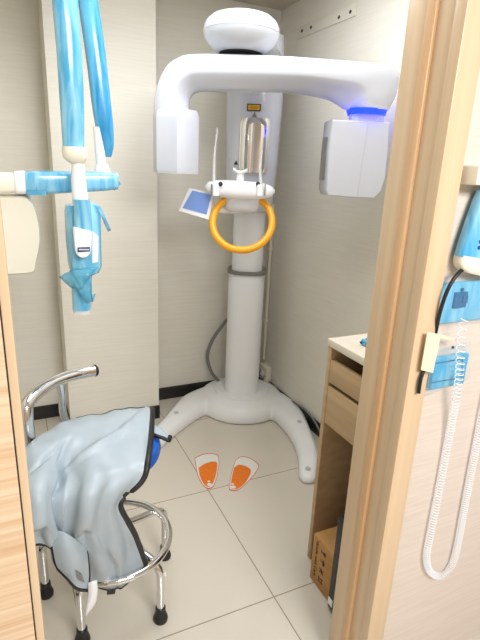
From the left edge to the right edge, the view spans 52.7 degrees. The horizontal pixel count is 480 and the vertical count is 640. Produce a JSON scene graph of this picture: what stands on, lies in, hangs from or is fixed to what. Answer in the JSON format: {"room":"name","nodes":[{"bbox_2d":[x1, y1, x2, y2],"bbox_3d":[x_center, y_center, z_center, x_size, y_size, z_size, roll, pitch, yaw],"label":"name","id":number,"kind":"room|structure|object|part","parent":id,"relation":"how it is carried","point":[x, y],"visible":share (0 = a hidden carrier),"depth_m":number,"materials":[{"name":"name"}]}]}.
{"room":"radiology room","nodes":[
{"label":"radiology room","id":0,"kind":"room"},
{"bbox_2d":[37,0,158,418],"bbox_3d":[-0.743,-0.552,2.673,0.523,2.410,0.235,-6,19,-24],"label":"wall pillar","id":1,"kind":"structure","parent":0,"point":[119,335],"depth_m":2.60,"materials":[{"name":"paint"}]},
{"bbox_2d":[66,404,159,419],"bbox_3d":[-0.791,0.562,3.004,0.537,0.085,0.235,-6,19,-24],"label":"baseboard","id":2,"kind":"structure","parent":1,"relation":"attached to","point":[157,407],"depth_m":3.00,"materials":[{"name":"black plastic"}]},
{"bbox_2d":[0,0,280,406],"bbox_3d":[-0.681,-0.612,2.877,2.085,2.410,0.100,-6,19,-24],"label":"wall","id":3,"kind":"structure","parent":0,"point":[193,276],"depth_m":2.85,"materials":[{"name":"paint"}]},
{"bbox_2d":[33,403,59,419],"bbox_3d":[-1.318,0.573,2.895,0.535,0.085,0.012,-6,19,-24],"label":"baseboard","id":4,"kind":"structure","parent":3,"relation":"attached to","point":[52,410],"depth_m":2.95,"materials":[{"name":"black plastic"}]},
{"bbox_2d":[159,380,213,399],"bbox_3d":[-0.227,0.467,3.391,0.827,0.085,0.012,-6,19,-24],"label":"baseboard","id":5,"kind":"structure","parent":3,"relation":"attached to","point":[179,390],"depth_m":3.30,"materials":[{"name":"black plastic"}]},
{"bbox_2d":[34,396,479,639],"bbox_3d":[0.234,1.205,1.319,3.900,0.060,4.590,-6,19,-24],"label":"floor","id":6,"kind":"structure","parent":0,"point":[238,567],"depth_m":1.98,"materials":[{"name":"beige tile"}]},
{"bbox_2d":[21,365,172,639],"bbox_3d":[-0.469,0.607,1.643,0.481,0.831,0.427,2,17,-2],"label":"stool","id":7,"kind":"object","parent":6,"relation":"on","point":[58,381],"visible":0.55,"depth_m":1.62,"materials":[{"name":"silver metal"}]},
{"bbox_3d":[-0.585,0.828,1.704,0.245,0.263,0.026,3,17,0],"label":"leg","id":8,"kind":"part","parent":7,"relation":"part of","materials":[{"name":"silver metal"}]},
{"bbox_3d":[-0.600,0.308,1.610,0.079,0.252,0.335,10,19,22],"label":"rail","id":9,"kind":"part","parent":7,"relation":"part of","materials":[{"name":"silver metal"}]},
{"bbox_3d":[-0.555,0.321,1.674,0.130,0.266,0.071,3,17,1],"label":"rail post","id":10,"kind":"part","parent":7,"relation":"part of","materials":[{"name":"silver metal"}]},
{"bbox_3d":[-0.482,0.863,1.606,0.027,0.263,0.177,9,18,20],"label":"leg","id":11,"kind":"part","parent":7,"relation":"part of","materials":[{"name":"silver metal"}]},
{"bbox_2d":[26,406,171,615],"bbox_3d":[-0.458,0.590,1.573,0.490,0.521,0.514,-6,19,-24],"label":"apron","id":12,"kind":"object","parent":7,"relation":"on","point":[82,471],"visible":0.94,"depth_m":1.39,"materials":[{"name":"fabric"}]},
{"bbox_3d":[-0.359,0.804,1.814,0.027,0.263,0.243,14,21,33],"label":"leg","id":13,"kind":"part","parent":7,"relation":"part of","materials":[{"name":"silver metal"}]},
{"bbox_3d":[-0.339,0.853,1.659,0.185,0.263,0.027,10,19,23],"label":"leg","id":14,"kind":"part","parent":7,"relation":"part of","materials":[{"name":"silver metal"}]},
{"bbox_3d":[-0.433,0.414,1.559,0.352,0.062,0.352,-6,19,-24],"label":"seat","id":15,"kind":"part","parent":7,"relation":"part of","materials":[{"name":"blue plastic"}]},
{"bbox_2d":[195,453,218,488],"bbox_3d":[-0.161,0.781,2.525,0.131,0.002,0.309,-1,17,-10],"label":"sticker","id":16,"kind":"object","parent":6,"relation":"on","point":[207,465],"visible":1,"depth_m":2.54,"materials":[{"name":"orange"}]},
{"bbox_2d":[229,456,258,490],"bbox_3d":[0.022,0.794,2.510,0.133,0.002,0.308,5,17,9],"label":"sticker","id":17,"kind":"object","parent":6,"relation":"on","point":[244,469],"visible":1,"depth_m":2.52,"materials":[{"name":"orange"}]},
{"bbox_2d":[153,8,399,483],"bbox_3d":[0.064,-0.370,2.607,1.127,2.170,1.259,4,17,3],"label":"machine","id":18,"kind":"object","parent":6,"relation":"on","point":[250,64],"visible":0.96,"depth_m":2.00,"materials":[{"name":"plastic"}]},
{"bbox_3d":[-0.108,-0.707,2.106,0.019,0.242,0.039,4,17,3],"label":"temple rod","id":19,"kind":"part","parent":18,"relation":"part of","materials":[{"name":"white plastic"}]},
{"bbox_2d":[206,318,226,381],"bbox_3d":[-0.145,0.215,3.245,0.165,0.543,0.056,5,17,8],"label":"hose","id":20,"kind":"object","parent":18,"relation":"attached to","point":[215,377],"visible":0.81,"depth_m":3.24,"materials":[{"name":"grey plastic"}]},
{"bbox_3d":[-0.046,-0.512,2.261,0.205,0.038,0.051,-12,22,-38],"label":"screen arm","id":21,"kind":"part","parent":18,"relation":"part of","materials":[{"name":"white plastic"}]},
{"bbox_2d":[233,167,247,180],"bbox_3d":[0.001,-0.627,2.135,0.063,0.085,0.044,4,17,3],"label":"chin rest","id":22,"kind":"object","parent":18,"relation":"on","point":[240,173],"depth_m":2.12,"materials":[{"name":"white plastic"}]},
{"bbox_3d":[0.075,-0.934,2.602,0.160,0.277,0.040,4,17,3],"label":"mirror panel","id":23,"kind":"part","parent":18,"relation":"part of","materials":[{"name":"silver metal"}]},
{"bbox_3d":[0.092,-0.659,2.104,0.019,0.152,0.037,-4,18,-20],"label":"temple rod","id":24,"kind":"part","parent":18,"relation":"part of","materials":[{"name":"white plastic"}]},
{"bbox_3d":[0.142,-0.911,1.941,0.960,0.241,0.191,2,17,-1],"label":"rotating arm","id":25,"kind":"part","parent":18,"relation":"part of","materials":[{"name":"white plastic"}]},
{"bbox_2d":[268,381,319,432],"bbox_3d":[0.430,0.622,2.934,0.015,0.113,1.142,-6,19,-24],"label":"power cable","id":26,"kind":"object","parent":6,"relation":"on","point":[295,403],"visible":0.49,"depth_m":2.94,"materials":[{"name":"grey plastic"}]},
{"bbox_2d":[310,526,336,599],"bbox_3d":[0.466,0.904,1.871,0.361,0.206,0.137,-6,19,-24],"label":"cardboard box","id":27,"kind":"object","parent":6,"relation":"on","point":[324,541],"visible":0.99,"depth_m":1.80,"materials":[{"name":"brown cardboard"}]},
{"bbox_2d":[328,515,344,610],"bbox_3d":[0.511,0.846,1.740,0.386,0.400,0.077,-6,19,-24],"label":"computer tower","id":28,"kind":"object","parent":6,"relation":"on","point":[340,518],"visible":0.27,"depth_m":1.67,"materials":[{"name":"black plastic"}]},
{"bbox_2d":[307,333,367,558],"bbox_3d":[0.636,0.545,1.800,0.584,0.947,0.388,-6,19,-24],"label":"base cabinet","id":29,"kind":"object","parent":6,"relation":"on","point":[345,358],"visible":0.31,"depth_m":1.78,"materials":[{"name":"laminate"}]},
{"bbox_3d":[0.394,0.354,1.619,0.018,0.149,0.343,-6,19,-24],"label":"drawer","id":30,"kind":"part","parent":29,"relation":"part of","materials":[{"name":"laminate"}]},
{"bbox_3d":[0.399,0.230,1.580,0.018,0.084,0.343,-6,19,-24],"label":"drawer","id":31,"kind":"part","parent":29,"relation":"part of","materials":[{"name":"laminate"}]},
{"bbox_2d":[360,338,366,346],"bbox_3d":[0.431,0.074,1.643,0.043,0.029,0.034,-6,19,-24],"label":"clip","id":32,"kind":"object","parent":29,"relation":"on","point":[363,341],"visible":0.35,"depth_m":1.64,"materials":[{"name":"blue plastic"}]},
{"bbox_2d":[232,0,299,9],"bbox_3d":[-0.187,-1.500,1.602,2.085,0.080,2.206,-6,19,-24],"label":"ceiling","id":33,"kind":"structure","parent":0,"point":[274,4],"depth_m":2.75,"materials":[{"name":"white paint"}]},
{"bbox_2d":[261,0,409,422],"bbox_3d":[0.652,-0.405,2.397,0.100,2.410,1.965,-6,19,-24],"label":"wall","id":34,"kind":"structure","parent":0,"point":[325,250],"depth_m":2.71,"materials":[{"name":"paint"}]},
{"bbox_2d":[259,362,271,381],"bbox_3d":[0.174,0.371,3.427,0.054,0.110,0.110,-6,19,-24],"label":"wall outlet","id":35,"kind":"object","parent":34,"relation":"attached to","point":[266,370],"visible":0.81,"depth_m":3.39,"materials":[{"name":"beige plastic"}]},
{"bbox_2d":[262,204,274,359],"bbox_3d":[0.192,-0.236,3.292,0.026,1.080,0.030,-6,19,-24],"label":"conduit","id":36,"kind":"object","parent":34,"relation":"attached to","point":[270,248],"visible":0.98,"depth_m":3.30,"materials":[{"name":"beige plastic"}]},
{"bbox_2d":[259,377,320,436],"bbox_3d":[0.470,0.653,2.887,0.012,0.085,1.548,-6,19,-24],"label":"baseboard","id":37,"kind":"structure","parent":34,"relation":"attached to","point":[312,426],"depth_m":2.96,"materials":[{"name":"black plastic"}]},
{"bbox_2d":[297,1,356,39],"bbox_3d":[0.434,-1.538,2.503,0.008,0.060,0.532,-6,19,-24],"label":"strip","id":38,"kind":"object","parent":34,"relation":"attached to","point":[349,11],"visible":1,"depth_m":2.47,"materials":[{"name":"beige"}]},
{"bbox_2d":[383,70,479,639],"bbox_3d":[0.225,-0.182,1.043,3.900,2.750,0.137,-6,19,-24],"label":"wall","id":39,"kind":"structure","parent":0,"point":[421,606],"depth_m":1.36,"materials":[{"name":"laminate"}]},
{"bbox_2d":[0,199,44,639],"bbox_3d":[-0.761,0.226,0.596,0.910,2.128,0.035,-6,19,-24],"label":"door","id":40,"kind":"structure","parent":39,"relation":"in","point":[21,615],"depth_m":0.80,"materials":[{"name":"brown wood"}]},
{"bbox_2d":[329,0,479,639],"bbox_3d":[0.390,0.051,1.193,0.062,2.230,0.160,-6,19,-24],"label":"trim","id":41,"kind":"structure","parent":39,"relation":"attached to","point":[455,62],"depth_m":1.12,"materials":[{"name":"brown wood"}]},
{"bbox_2d":[427,346,468,389],"bbox_3d":[0.514,0.119,1.187,0.160,0.131,0.029,-6,19,-24],"label":"box","id":42,"kind":"object","parent":39,"relation":"attached to","point":[443,374],"visible":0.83,"depth_m":1.18,"materials":[{"name":"blue"}]},
{"bbox_2d":[423,318,479,579],"bbox_3d":[0.572,0.338,1.282,0.217,0.924,0.045,-9,21,-34],"label":"coiled cord","id":43,"kind":"object","parent":39,"relation":"hanging from","point":[429,570],"visible":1,"depth_m":1.34,"materials":[{"name":"white plastic"}]},
{"bbox_2d":[439,280,479,323],"bbox_3d":[0.509,-0.046,1.132,0.140,0.098,0.025,-6,19,-24],"label":"plastic film","id":44,"kind":"object","parent":39,"relation":"attached to","point":[462,301],"visible":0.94,"depth_m":1.12,"materials":[{"name":"blue plastic"}]},
{"bbox_2d":[460,165,479,184],"bbox_3d":[0.534,-0.310,1.043,0.120,0.040,0.050,-6,19,-24],"label":"wall bracket","id":45,"kind":"object","parent":39,"relation":"attached to","point":[470,174],"visible":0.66,"depth_m":1.01,"materials":[{"name":"beige plastic"}]},
{"bbox_2d":[453,190,479,275],"bbox_3d":[0.544,-0.190,1.087,0.138,0.195,0.039,-6,19,-24],"label":"handset","id":46,"kind":"object","parent":45,"relation":"hanging from","point":[466,257],"visible":0.98,"depth_m":1.06,"materials":[{"name":"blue plastic"}]},
{"bbox_2d":[417,269,463,393],"bbox_3d":[0.457,0.028,1.117,0.074,0.298,0.028,-6,19,-24],"label":"cord","id":47,"kind":"object","parent":46,"relation":"hanging from","point":[460,271],"visible":0.83,"depth_m":1.09,"materials":[{"name":"black rubber"}]},
{"bbox_2d":[421,332,455,372],"bbox_3d":[0.463,0.073,1.127,0.097,0.106,0.002,-6,19,-24],"label":"tape","id":48,"kind":"object","parent":47,"relation":"attached to","point":[432,341],"visible":1,"depth_m":1.11,"materials":[{"name":"beige paper"}]},
{"bbox_3d":[-1.148,-0.230,1.578,0.100,2.410,1.965,-6,19,-24],"label":"wall","id":49,"kind":"structure","parent":0,"visible":0},
{"bbox_2d":[0,0,120,314],"bbox_3d":[-0.738,-0.597,1.497,0.695,1.152,0.314,1,17,-4],"label":"dental x-ray machine","id":50,"kind":"object","parent":49,"relation":"attached to","point":[21,226],"visible":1,"depth_m":1.51,"materials":[{"name":"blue plastic"}]},
{"bbox_3d":[-0.556,-0.453,1.598,0.292,0.079,0.092,-6,19,-24],"label":"bracket arm","id":51,"kind":"part","parent":50,"relation":"part of"},
{"bbox_3d":[-0.493,-0.423,1.488,0.049,0.126,0.049,-6,19,-24],"label":"head stem","id":52,"kind":"part","parent":50,"relation":"part of","materials":[{"name":"white plastic"}]},
{"bbox_3d":[-0.459,-0.232,1.534,0.022,0.101,0.010,-6,19,-24],"label":"panel","id":53,"kind":"part","parent":50,"relation":"part of","materials":[{"name":"white plastic"}]},
{"bbox_3d":[-0.464,-0.567,1.605,0.038,0.136,0.033,-6,19,-24],"label":"upright rod","id":54,"kind":"part","parent":50,"relation":"part of","materials":[{"name":"white plastic"}]}
]}

